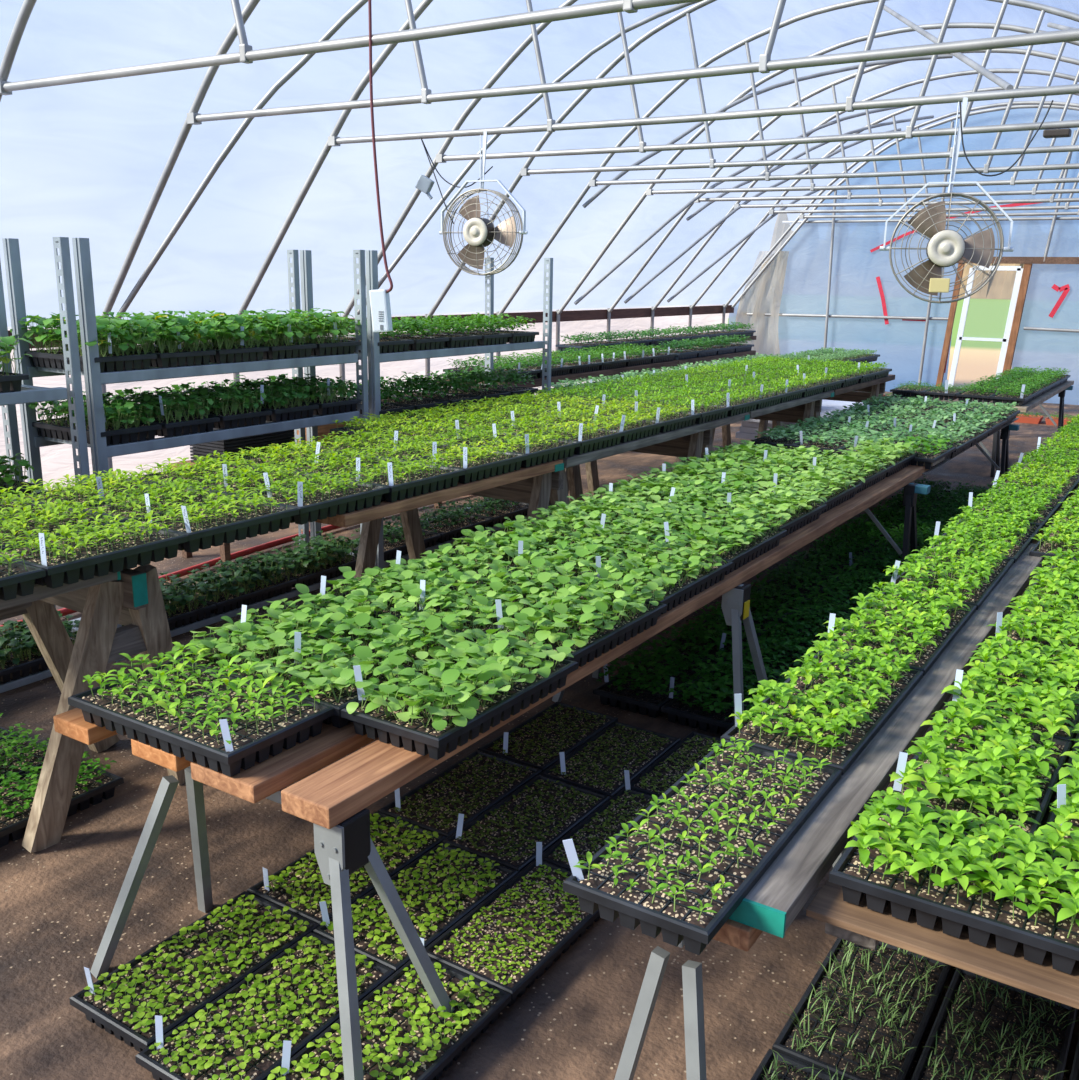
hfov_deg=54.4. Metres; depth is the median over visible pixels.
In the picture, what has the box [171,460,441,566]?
work table
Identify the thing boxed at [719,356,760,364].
seedling tray
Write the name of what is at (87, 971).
plant tag
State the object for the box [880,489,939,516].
seedling tray
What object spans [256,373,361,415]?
seedling tray
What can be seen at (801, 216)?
truss
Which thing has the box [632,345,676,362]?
seedling tray
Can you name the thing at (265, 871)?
plant tag
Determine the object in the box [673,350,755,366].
board
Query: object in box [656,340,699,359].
seedling tray
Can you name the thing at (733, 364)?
seedling tray
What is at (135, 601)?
sawhorse
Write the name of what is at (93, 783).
seedling tray
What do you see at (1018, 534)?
seedling tray
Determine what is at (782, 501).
seedling tray
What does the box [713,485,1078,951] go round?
board
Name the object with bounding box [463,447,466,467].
plant tag
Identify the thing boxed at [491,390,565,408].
seedling tray
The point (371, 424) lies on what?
seedling tray
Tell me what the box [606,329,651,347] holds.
seedling tray
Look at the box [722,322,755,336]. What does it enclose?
seedling tray
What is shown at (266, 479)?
plant tag
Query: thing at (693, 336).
seedling tray
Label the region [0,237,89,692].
storage rack
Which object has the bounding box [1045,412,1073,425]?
tray
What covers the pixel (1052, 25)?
pipe
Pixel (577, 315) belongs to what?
trim
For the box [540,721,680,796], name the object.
seedling tray
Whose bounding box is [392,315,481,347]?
seedling tray
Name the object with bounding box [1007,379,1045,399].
seedling tray
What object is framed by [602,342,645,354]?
seedling tray
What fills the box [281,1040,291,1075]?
plant tag
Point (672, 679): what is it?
plant tag
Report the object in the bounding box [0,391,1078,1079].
floor
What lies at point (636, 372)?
seedling tray
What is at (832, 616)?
plant tag
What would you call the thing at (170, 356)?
seedling tray
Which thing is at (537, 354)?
seedling tray
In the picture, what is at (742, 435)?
panel
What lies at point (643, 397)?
seedling tray
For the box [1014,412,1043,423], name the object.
tray
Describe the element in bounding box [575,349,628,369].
seedling tray
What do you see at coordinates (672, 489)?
plant tag
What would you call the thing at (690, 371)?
seedling tray
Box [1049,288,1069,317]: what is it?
tape
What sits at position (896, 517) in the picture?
seedling tray
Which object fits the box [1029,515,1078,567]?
seedling tray
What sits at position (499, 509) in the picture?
seedling tray
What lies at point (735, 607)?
sawhorse
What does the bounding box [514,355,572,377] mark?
seedling tray
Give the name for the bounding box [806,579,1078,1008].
wooden plank
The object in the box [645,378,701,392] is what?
seedling tray
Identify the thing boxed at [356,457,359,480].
plant tag
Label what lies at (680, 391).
seedling tray
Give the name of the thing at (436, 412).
seedling tray
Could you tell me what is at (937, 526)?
plant tag
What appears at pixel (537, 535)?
seedling tray
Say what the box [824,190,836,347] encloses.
trim
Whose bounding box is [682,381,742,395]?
seedling tray
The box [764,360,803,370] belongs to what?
seedling tray
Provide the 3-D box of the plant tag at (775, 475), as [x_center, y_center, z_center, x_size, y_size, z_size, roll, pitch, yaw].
[1.048,-0.253,4.670,0.016,0.085,0.005,2,14,5]
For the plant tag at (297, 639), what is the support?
in the seedling tray at (331, 672)
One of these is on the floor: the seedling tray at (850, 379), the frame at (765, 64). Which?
the frame at (765, 64)
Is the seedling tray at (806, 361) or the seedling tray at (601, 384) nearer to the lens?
the seedling tray at (601, 384)
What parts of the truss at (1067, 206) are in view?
ground post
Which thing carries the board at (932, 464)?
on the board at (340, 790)
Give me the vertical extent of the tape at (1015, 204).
0.686 m
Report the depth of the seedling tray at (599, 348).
9.09 m
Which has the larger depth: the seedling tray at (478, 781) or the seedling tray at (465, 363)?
the seedling tray at (465, 363)
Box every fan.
[439,132,527,275]
[880,97,1013,303]
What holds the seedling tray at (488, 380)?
on the storage rack at (375, 358)
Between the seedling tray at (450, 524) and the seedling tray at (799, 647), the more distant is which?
the seedling tray at (450, 524)
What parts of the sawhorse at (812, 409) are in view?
rail, leg, leg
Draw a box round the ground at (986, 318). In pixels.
[727,299,1011,388]
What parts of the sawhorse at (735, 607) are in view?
leg, leg, gusset plate, leg, leg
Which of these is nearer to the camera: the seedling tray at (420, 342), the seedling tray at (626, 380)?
the seedling tray at (420, 342)
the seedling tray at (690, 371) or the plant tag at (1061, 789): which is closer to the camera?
the plant tag at (1061, 789)
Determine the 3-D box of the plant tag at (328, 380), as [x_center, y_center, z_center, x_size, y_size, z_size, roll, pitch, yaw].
[-1.047,-0.760,5.212,0.019,0.085,0.010,6,15,21]
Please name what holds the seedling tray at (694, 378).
on the board
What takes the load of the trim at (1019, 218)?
attached to the wall
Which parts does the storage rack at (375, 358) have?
post, post, post, post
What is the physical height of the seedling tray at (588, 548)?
0.145 m
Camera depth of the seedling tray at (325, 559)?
5.36 m
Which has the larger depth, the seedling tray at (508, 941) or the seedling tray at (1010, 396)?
the seedling tray at (1010, 396)
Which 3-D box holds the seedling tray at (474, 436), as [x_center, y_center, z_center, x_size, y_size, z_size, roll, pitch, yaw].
[-0.269,-0.447,4.645,0.292,0.113,0.436,10,17,31]
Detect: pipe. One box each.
[0,0,702,100]
[115,0,367,319]
[357,0,703,314]
[574,106,908,304]
[582,54,952,207]
[624,128,900,303]
[667,190,819,302]
[686,115,933,220]
[883,5,1013,89]
[1047,22,1076,29]
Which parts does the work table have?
leg, leg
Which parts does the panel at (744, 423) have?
white panel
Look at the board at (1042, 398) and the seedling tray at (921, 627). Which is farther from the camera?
the board at (1042, 398)
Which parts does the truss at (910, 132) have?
ground post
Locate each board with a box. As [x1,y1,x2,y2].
[0,572,120,609]
[53,708,117,744]
[131,739,190,771]
[191,721,377,802]
[281,465,928,828]
[315,459,563,527]
[438,361,677,387]
[551,336,756,355]
[562,412,749,467]
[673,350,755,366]
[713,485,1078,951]
[729,543,1042,937]
[749,390,834,417]
[825,923,879,949]
[834,374,894,395]
[916,457,944,465]
[922,418,1018,474]
[1004,380,1073,412]
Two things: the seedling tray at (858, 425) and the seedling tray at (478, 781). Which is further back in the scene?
the seedling tray at (858, 425)
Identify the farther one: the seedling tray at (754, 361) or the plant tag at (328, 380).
the seedling tray at (754, 361)
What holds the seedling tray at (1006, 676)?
on the wooden plank
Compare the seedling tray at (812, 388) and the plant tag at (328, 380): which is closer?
the plant tag at (328, 380)
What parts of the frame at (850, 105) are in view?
ground post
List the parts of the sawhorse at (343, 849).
leg, leg, gusset plate, leg, leg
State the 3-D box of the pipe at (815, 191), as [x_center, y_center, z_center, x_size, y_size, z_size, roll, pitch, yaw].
[2.857,-4.047,14.336,2.425,1.590,0.174,-5,15,-24]
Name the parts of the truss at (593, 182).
ground post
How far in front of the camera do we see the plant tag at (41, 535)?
2.55 m
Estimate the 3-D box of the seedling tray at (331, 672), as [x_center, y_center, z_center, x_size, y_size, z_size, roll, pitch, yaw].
[-0.405,0.285,2.611,0.321,0.141,0.629,10,17,31]
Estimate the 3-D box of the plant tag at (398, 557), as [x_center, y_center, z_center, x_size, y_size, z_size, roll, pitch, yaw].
[-0.442,0.073,3.276,0.027,0.086,0.003,7,15,23]
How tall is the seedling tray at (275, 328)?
0.225 m
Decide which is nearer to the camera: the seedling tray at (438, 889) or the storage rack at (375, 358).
the seedling tray at (438, 889)
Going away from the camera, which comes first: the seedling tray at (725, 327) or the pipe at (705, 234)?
the seedling tray at (725, 327)
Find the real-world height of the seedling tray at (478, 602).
0.149 m
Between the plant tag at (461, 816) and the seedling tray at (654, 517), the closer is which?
the plant tag at (461, 816)
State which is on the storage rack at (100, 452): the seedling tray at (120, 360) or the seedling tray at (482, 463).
the seedling tray at (120, 360)
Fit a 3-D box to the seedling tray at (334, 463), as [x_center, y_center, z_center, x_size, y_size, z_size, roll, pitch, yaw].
[-0.730,-0.282,3.957,0.278,0.114,0.421,10,17,32]
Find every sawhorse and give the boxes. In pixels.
[0,564,185,852]
[90,766,454,1079]
[354,468,568,581]
[536,396,599,498]
[552,583,767,722]
[566,429,712,504]
[609,373,731,451]
[614,848,844,1079]
[675,399,821,468]
[757,382,885,437]
[865,483,930,569]
[920,402,999,476]
[976,424,1019,476]
[1039,386,1072,433]
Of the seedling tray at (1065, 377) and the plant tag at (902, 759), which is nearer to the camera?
the plant tag at (902, 759)
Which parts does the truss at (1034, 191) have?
ground post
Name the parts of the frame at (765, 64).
ground post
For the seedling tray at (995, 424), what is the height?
0.132 m
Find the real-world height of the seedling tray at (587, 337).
0.166 m
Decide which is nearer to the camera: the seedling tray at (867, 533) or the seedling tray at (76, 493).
the seedling tray at (76, 493)
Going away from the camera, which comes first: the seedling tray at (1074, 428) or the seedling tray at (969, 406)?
the seedling tray at (1074, 428)
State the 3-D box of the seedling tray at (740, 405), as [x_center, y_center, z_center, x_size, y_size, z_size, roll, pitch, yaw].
[1.096,-0.817,6.187,0.292,0.121,0.437,10,17,32]
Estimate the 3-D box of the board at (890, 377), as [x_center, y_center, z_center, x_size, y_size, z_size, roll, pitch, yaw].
[2.509,-1.227,8.251,0.140,0.042,1.620,10,17,32]
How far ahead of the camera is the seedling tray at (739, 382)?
7.00 m
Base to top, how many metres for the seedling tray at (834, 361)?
0.121 m
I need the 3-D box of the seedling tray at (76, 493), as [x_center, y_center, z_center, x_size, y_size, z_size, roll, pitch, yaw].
[-1.428,-0.154,3.400,0.278,0.114,0.421,10,17,32]
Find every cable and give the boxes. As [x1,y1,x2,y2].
[368,0,392,292]
[420,137,492,187]
[421,138,453,223]
[959,100,1053,176]
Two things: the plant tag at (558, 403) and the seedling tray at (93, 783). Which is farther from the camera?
the plant tag at (558, 403)
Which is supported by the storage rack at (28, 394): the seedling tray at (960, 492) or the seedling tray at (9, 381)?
the seedling tray at (9, 381)
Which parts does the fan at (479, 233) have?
blade, blade, motor, blade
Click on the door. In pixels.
(1009, 340)
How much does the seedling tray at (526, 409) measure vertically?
0.112 m
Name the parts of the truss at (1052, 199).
ground post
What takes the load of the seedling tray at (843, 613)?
on the floor
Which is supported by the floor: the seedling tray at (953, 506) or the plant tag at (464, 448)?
the seedling tray at (953, 506)
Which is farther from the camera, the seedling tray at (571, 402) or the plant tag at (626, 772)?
the seedling tray at (571, 402)
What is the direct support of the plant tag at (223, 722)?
in the seedling tray at (177, 706)
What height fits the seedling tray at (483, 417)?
0.114 m
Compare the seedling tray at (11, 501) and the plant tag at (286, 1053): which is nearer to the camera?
the plant tag at (286, 1053)
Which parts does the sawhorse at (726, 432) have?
leg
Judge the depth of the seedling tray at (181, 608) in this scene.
4.67 m
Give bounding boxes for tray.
[0,336,33,392]
[0,453,39,498]
[0,487,62,519]
[0,498,125,547]
[0,512,187,588]
[0,544,45,600]
[0,610,79,683]
[0,713,14,739]
[0,723,49,781]
[0,751,123,846]
[10,312,161,372]
[18,468,171,507]
[28,391,161,445]
[68,642,333,776]
[69,891,319,1051]
[76,311,217,367]
[79,477,239,519]
[104,387,219,436]
[122,572,217,629]
[127,485,298,552]
[135,932,394,1079]
[136,450,270,486]
[150,310,270,363]
[150,382,271,428]
[172,584,394,680]
[178,551,297,614]
[190,458,332,495]
[201,309,317,359]
[201,375,320,421]
[226,437,346,467]
[242,467,389,524]
[247,811,446,925]
[250,308,360,355]
[253,599,484,727]
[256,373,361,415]
[261,531,359,587]
[265,959,510,1079]
[286,444,406,476]
[309,426,414,452]
[313,842,518,971]
[319,318,413,353]
[325,543,505,617]
[326,379,414,420]
[329,411,428,439]
[335,453,465,501]
[341,625,577,759]
[350,515,440,560]
[354,317,448,350]
[356,376,448,415]
[363,431,470,460]
[378,750,541,836]
[379,416,472,439]
[390,372,481,409]
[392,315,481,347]
[394,552,584,637]
[395,404,477,424]
[415,440,527,483]
[419,501,491,542]
[424,369,510,404]
[425,859,599,1006]
[426,314,511,345]
[427,421,524,446]
[438,408,519,428]
[438,515,587,569]
[442,774,609,871]
[443,355,500,377]
[446,396,525,414]
[449,366,537,399]
[458,312,538,342]
[461,496,528,526]
[476,358,540,381]
[478,702,617,771]
[480,427,580,467]
[483,352,536,366]
[483,567,666,673]
[486,412,572,434]
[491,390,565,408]
[492,401,563,418]
[504,520,654,585]
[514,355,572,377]
[523,351,567,363]
[528,487,648,534]
[532,405,616,424]
[533,385,602,400]
[535,378,598,393]
[536,395,607,412]
[538,418,626,453]
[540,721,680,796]
[542,787,657,870]
[551,351,601,373]
[552,347,596,360]
[555,332,607,351]
[563,737,841,954]
[575,344,619,357]
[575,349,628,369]
[575,387,639,403]
[576,374,635,384]
[576,379,632,394]
[577,398,654,415]
[579,535,732,616]
[580,409,665,442]
[582,331,629,348]
[593,631,718,717]
[594,496,714,546]
[597,468,698,508]
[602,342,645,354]
[604,346,653,365]
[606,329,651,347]
[608,374,661,388]
[612,382,668,397]
[614,370,658,381]
[617,391,682,408]
[623,402,700,432]
[630,327,671,345]
[630,731,719,796]
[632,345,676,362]
[635,371,685,383]
[642,366,687,376]
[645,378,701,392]
[649,453,744,486]
[653,385,711,401]
[654,475,759,518]
[656,326,690,342]
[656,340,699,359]
[658,507,791,574]
[660,647,783,734]
[661,393,732,423]
[662,602,769,662]
[665,367,710,378]
[671,325,708,340]
[672,362,716,371]
[672,374,724,386]
[674,338,718,356]
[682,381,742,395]
[688,324,725,339]
[689,363,736,374]
[694,389,760,415]
[695,359,738,367]
[699,336,736,354]
[700,370,748,381]
[702,440,786,466]
[703,459,800,493]
[709,323,740,337]
[711,376,761,389]
[712,361,754,370]
[714,334,753,351]
[714,573,808,628]
[718,482,826,538]
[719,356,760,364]
[720,609,826,677]
[720,632,923,774]
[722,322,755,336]
[723,367,768,377]
[723,384,784,408]
[732,358,773,367]
[735,371,785,385]
[742,363,786,373]
[743,353,776,358]
[744,661,801,709]
[747,379,805,402]
[750,445,837,472]
[750,1049,850,1079]
[751,424,819,452]
[754,356,789,364]
[759,552,844,598]
[762,368,804,380]
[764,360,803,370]
[770,465,864,514]
[770,581,863,638]
[772,938,951,1079]
[773,354,805,361]
[773,375,826,396]
[781,365,822,375]
[785,357,822,367]
[786,351,821,358]
[789,417,846,433]
[792,622,844,664]
[793,427,863,456]
[794,532,871,572]
[796,370,844,391]
[800,355,836,363]
[801,362,838,372]
[802,349,834,356]
[808,450,894,493]
[811,559,890,605]
[814,367,861,386]
[816,353,854,364]
[816,359,855,369]
[817,409,867,425]
[817,579,976,675]
[819,347,848,354]
[827,514,896,551]
[828,420,888,437]
[828,787,1078,973]
[830,350,867,364]
[832,364,877,382]
[837,400,889,417]
[838,430,903,454]
[838,437,921,476]
[839,591,878,622]
[845,348,879,362]
[849,360,891,378]
[849,540,920,580]
[854,412,907,429]
[855,500,919,532]
[865,394,909,409]
[869,423,930,441]
[874,523,942,555]
[875,405,927,420]
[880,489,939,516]
[882,535,1014,609]
[889,693,1073,838]
[890,381,935,397]
[896,395,945,412]
[896,416,949,433]
[898,505,961,536]
[900,476,955,503]
[902,434,955,468]
[911,968,1078,1079]
[914,407,965,425]
[916,426,975,457]
[922,383,965,400]
[923,493,976,521]
[932,502,1043,562]
[934,399,982,415]
[937,419,991,446]
[941,633,1078,741]
[942,481,992,506]
[956,382,1000,402]
[958,409,1006,435]
[965,479,1064,527]
[971,377,1014,390]
[974,402,1019,424]
[982,373,1023,384]
[988,585,1078,660]
[990,384,1035,405]
[992,462,1078,499]
[996,369,1030,380]
[1007,366,1042,376]
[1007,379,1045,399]
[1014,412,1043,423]
[1017,443,1078,475]
[1018,375,1055,393]
[1025,547,1078,609]
[1029,371,1062,388]
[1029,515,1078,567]
[1035,367,1070,384]
[1037,431,1078,456]
[1040,723,1078,861]
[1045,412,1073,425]
[1052,495,1078,528]
[1056,420,1078,441]
[1068,414,1078,427]
[1068,487,1078,502]
[1070,1033,1078,1079]
[1072,691,1078,742]
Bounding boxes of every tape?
[870,203,1037,251]
[876,276,888,324]
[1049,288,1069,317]
[1051,284,1069,291]
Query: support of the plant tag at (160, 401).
in the seedling tray at (178, 422)
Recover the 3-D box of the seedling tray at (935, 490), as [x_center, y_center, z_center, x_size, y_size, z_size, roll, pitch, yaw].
[2.864,-0.350,7.721,0.356,0.160,0.581,10,17,31]
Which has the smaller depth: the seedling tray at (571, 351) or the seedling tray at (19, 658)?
the seedling tray at (19, 658)
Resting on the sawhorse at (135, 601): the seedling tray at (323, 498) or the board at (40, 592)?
the board at (40, 592)
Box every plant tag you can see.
[39,533,46,565]
[84,967,94,993]
[96,477,103,499]
[107,332,111,353]
[145,494,151,522]
[155,1015,163,1049]
[159,396,163,414]
[181,506,190,532]
[219,719,232,751]
[222,464,227,486]
[240,326,243,344]
[240,605,246,635]
[260,385,263,403]
[262,867,269,890]
[263,473,271,497]
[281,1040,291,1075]
[294,632,300,663]
[297,482,302,506]
[315,442,320,462]
[319,575,325,604]
[319,901,329,926]
[327,378,329,395]
[353,665,365,699]
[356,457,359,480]
[387,462,393,485]
[393,431,397,449]
[395,788,400,810]
[396,550,400,563]
[419,580,425,609]
[433,442,436,463]
[455,420,459,437]
[456,813,463,838]
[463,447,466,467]
[492,423,496,441]
[495,600,503,627]
[503,732,508,753]
[511,411,514,427]
[518,541,522,555]
[525,434,528,453]
[536,842,541,865]
[557,402,560,416]
[559,752,565,774]
[563,839,583,880]
[578,423,582,440]
[593,405,598,419]
[596,556,600,580]
[600,514,605,527]
[603,664,608,681]
[609,483,612,499]
[619,415,625,431]
[624,770,630,789]
[655,407,659,422]
[664,522,669,541]
[669,487,674,501]
[669,677,674,697]
[691,400,693,414]
[719,633,725,649]
[721,472,725,483]
[726,493,730,511]
[734,694,741,726]
[763,450,767,466]
[773,473,776,486]
[800,431,802,444]
[827,613,835,640]
[849,552,851,565]
[853,436,857,450]
[891,560,900,584]
[893,752,907,790]
[934,521,939,534]
[945,380,947,392]
[952,669,962,700]
[968,492,972,508]
[993,470,999,486]
[996,612,1002,632]
[1017,453,1023,466]
[1020,384,1024,397]
[1057,784,1065,825]
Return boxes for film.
[736,251,788,358]
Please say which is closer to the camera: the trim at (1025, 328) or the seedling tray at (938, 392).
the seedling tray at (938, 392)
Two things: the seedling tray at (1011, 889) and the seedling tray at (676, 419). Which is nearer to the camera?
the seedling tray at (1011, 889)
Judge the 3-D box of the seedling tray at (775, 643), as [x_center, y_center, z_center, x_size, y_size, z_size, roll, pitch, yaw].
[0.996,0.447,4.428,0.336,0.161,0.577,9,16,28]
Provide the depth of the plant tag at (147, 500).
3.01 m
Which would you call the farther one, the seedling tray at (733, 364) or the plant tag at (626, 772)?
the seedling tray at (733, 364)
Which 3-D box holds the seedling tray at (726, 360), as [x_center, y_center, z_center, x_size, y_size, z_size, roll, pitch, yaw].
[1.576,-1.528,9.245,0.300,0.121,0.519,10,17,31]
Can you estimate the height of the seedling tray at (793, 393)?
0.121 m
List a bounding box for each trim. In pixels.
[8,305,733,349]
[747,313,947,320]
[782,217,1078,223]
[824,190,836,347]
[918,121,953,384]
[958,257,1078,263]
[1024,327,1078,332]
[1043,130,1076,259]
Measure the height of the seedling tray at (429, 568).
0.143 m
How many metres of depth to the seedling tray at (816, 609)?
4.86 m
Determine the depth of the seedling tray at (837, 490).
4.77 m
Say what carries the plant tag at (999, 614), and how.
in the seedling tray at (1033, 619)
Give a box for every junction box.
[415,175,434,199]
[1043,128,1071,137]
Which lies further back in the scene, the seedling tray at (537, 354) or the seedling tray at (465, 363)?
the seedling tray at (537, 354)
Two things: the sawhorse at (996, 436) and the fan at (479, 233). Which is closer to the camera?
the fan at (479, 233)
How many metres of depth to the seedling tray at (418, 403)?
5.91 m
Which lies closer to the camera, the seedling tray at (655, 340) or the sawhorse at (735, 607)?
the sawhorse at (735, 607)
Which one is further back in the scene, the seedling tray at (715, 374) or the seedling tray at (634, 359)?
the seedling tray at (634, 359)
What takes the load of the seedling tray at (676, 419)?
on the board at (576, 459)
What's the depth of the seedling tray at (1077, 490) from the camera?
4.96 m
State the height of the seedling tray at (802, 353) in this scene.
0.122 m
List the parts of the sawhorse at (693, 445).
leg, rail, leg, leg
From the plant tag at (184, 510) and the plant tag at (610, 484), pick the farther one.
the plant tag at (610, 484)
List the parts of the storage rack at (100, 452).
post, post, post, post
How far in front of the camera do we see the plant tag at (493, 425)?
4.55 m
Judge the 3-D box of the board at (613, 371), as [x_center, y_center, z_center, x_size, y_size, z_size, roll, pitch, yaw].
[0.251,-1.358,8.490,0.580,0.056,2.770,10,17,32]
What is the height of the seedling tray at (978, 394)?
0.139 m
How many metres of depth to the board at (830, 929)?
1.84 m
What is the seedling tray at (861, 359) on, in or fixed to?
on the board
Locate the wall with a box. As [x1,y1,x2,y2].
[728,108,1078,404]
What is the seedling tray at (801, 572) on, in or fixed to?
on the floor
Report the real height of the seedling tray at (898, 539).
0.159 m
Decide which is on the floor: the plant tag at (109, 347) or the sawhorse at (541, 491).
the sawhorse at (541, 491)
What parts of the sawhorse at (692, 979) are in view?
leg, leg, leg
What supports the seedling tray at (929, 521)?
on the floor
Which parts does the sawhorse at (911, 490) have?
leg, leg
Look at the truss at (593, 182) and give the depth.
9.16 m
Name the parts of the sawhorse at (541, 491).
leg, leg, rail, leg, leg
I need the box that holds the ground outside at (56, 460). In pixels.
[0,304,729,489]
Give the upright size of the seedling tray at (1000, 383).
0.138 m
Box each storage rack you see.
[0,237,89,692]
[2,238,368,661]
[300,250,552,568]
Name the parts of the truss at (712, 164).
ground post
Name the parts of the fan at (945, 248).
blade, blade, motor, blade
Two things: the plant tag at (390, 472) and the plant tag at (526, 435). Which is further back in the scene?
the plant tag at (526, 435)
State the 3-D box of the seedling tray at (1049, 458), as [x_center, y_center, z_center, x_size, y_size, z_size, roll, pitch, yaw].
[2.964,-0.444,6.028,0.360,0.136,0.698,10,17,32]
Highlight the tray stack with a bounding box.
[190,428,294,463]
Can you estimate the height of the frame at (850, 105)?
3.854 m
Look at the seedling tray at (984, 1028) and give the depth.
2.19 m
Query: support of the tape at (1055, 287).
attached to the wall
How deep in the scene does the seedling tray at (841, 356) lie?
9.56 m
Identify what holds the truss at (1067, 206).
on the floor
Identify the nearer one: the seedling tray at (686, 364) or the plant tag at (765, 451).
the plant tag at (765, 451)
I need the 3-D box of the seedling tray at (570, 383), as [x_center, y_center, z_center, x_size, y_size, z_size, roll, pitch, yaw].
[0.219,-1.033,7.203,0.313,0.116,0.520,10,17,31]
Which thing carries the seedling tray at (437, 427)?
on the board
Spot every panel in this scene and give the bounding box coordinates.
[735,431,757,439]
[741,421,790,428]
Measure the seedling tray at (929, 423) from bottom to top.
0.130 m
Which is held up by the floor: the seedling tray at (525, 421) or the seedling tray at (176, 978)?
the seedling tray at (176, 978)
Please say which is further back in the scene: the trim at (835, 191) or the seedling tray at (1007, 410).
the trim at (835, 191)
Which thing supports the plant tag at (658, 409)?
on the seedling tray at (636, 428)
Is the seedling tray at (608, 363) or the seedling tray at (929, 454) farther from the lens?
the seedling tray at (608, 363)
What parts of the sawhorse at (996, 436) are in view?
leg, leg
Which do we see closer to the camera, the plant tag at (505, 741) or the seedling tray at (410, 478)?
the plant tag at (505, 741)
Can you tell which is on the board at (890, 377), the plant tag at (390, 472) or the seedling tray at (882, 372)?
the seedling tray at (882, 372)
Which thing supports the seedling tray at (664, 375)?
on the board
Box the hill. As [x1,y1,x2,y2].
[770,203,1023,298]
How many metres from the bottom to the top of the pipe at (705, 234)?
2.294 m
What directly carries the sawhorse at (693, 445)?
on the floor
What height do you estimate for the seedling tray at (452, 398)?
0.186 m
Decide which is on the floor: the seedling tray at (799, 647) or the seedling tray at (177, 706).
the seedling tray at (799, 647)
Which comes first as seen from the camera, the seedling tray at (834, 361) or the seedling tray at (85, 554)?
the seedling tray at (85, 554)
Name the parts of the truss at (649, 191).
ground post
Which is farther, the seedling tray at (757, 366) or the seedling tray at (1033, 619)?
the seedling tray at (757, 366)
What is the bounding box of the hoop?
[731,105,1078,307]
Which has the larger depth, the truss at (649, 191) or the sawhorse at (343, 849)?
the truss at (649, 191)
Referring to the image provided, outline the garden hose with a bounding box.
[0,494,468,631]
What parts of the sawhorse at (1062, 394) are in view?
leg, leg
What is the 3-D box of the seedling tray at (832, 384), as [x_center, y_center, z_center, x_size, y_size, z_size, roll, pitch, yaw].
[2.003,-1.149,7.565,0.305,0.121,0.428,10,17,31]
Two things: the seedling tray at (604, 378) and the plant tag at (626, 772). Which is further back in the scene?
the seedling tray at (604, 378)
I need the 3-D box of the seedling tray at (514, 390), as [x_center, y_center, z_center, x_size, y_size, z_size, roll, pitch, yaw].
[-0.282,-1.012,6.738,0.586,0.186,0.374,10,17,32]
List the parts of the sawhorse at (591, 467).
leg, leg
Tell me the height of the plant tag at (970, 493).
0.085 m
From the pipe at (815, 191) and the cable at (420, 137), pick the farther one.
the pipe at (815, 191)
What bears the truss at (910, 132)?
on the floor
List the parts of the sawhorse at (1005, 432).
leg, leg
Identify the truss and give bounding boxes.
[338,0,1078,397]
[425,0,1078,383]
[496,0,1078,360]
[555,22,1078,384]
[607,48,1078,378]
[650,68,1078,335]
[688,86,1078,333]
[720,101,1078,362]
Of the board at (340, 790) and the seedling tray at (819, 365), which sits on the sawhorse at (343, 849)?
the board at (340, 790)
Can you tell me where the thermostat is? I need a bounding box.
[369,289,392,331]
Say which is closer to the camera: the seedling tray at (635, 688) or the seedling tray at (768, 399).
the seedling tray at (635, 688)
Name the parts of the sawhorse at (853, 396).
leg, leg, rail, leg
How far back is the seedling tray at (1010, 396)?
8.62 m
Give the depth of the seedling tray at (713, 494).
4.46 m
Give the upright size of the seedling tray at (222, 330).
0.221 m
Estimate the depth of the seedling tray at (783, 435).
6.39 m
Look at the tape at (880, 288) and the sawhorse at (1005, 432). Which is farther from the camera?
the tape at (880, 288)
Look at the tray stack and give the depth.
5.82 m
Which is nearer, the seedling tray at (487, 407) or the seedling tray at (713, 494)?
the seedling tray at (713, 494)
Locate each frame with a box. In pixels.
[101,0,1078,476]
[233,0,1078,381]
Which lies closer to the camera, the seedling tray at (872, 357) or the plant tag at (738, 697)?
the plant tag at (738, 697)
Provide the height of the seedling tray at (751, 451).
0.142 m
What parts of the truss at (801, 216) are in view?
ground post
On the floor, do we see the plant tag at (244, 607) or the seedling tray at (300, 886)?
the seedling tray at (300, 886)
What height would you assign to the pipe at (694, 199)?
2.513 m
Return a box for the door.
[936,263,1032,386]
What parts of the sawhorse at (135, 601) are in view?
leg, leg, rail, leg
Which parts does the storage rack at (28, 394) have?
post, post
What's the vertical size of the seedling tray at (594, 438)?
0.112 m
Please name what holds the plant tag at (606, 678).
in the seedling tray at (635, 688)
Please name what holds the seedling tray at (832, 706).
on the board at (741, 936)
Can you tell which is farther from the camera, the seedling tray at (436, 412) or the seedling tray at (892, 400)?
the seedling tray at (892, 400)
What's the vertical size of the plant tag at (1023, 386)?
0.128 m
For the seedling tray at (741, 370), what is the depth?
7.83 m
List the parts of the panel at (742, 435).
white panel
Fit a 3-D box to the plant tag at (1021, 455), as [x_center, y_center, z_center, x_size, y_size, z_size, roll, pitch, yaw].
[2.661,-0.442,5.814,0.026,0.086,0.012,2,14,3]
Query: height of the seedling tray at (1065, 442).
0.134 m
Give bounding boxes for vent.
[379,311,383,329]
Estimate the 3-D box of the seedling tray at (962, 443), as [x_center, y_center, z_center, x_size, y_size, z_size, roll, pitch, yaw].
[2.516,-0.623,6.535,0.313,0.132,0.572,10,17,32]
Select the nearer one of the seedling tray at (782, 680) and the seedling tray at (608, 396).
the seedling tray at (782, 680)
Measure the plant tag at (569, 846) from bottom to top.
0.094 m
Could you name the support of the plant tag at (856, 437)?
on the seedling tray at (865, 436)

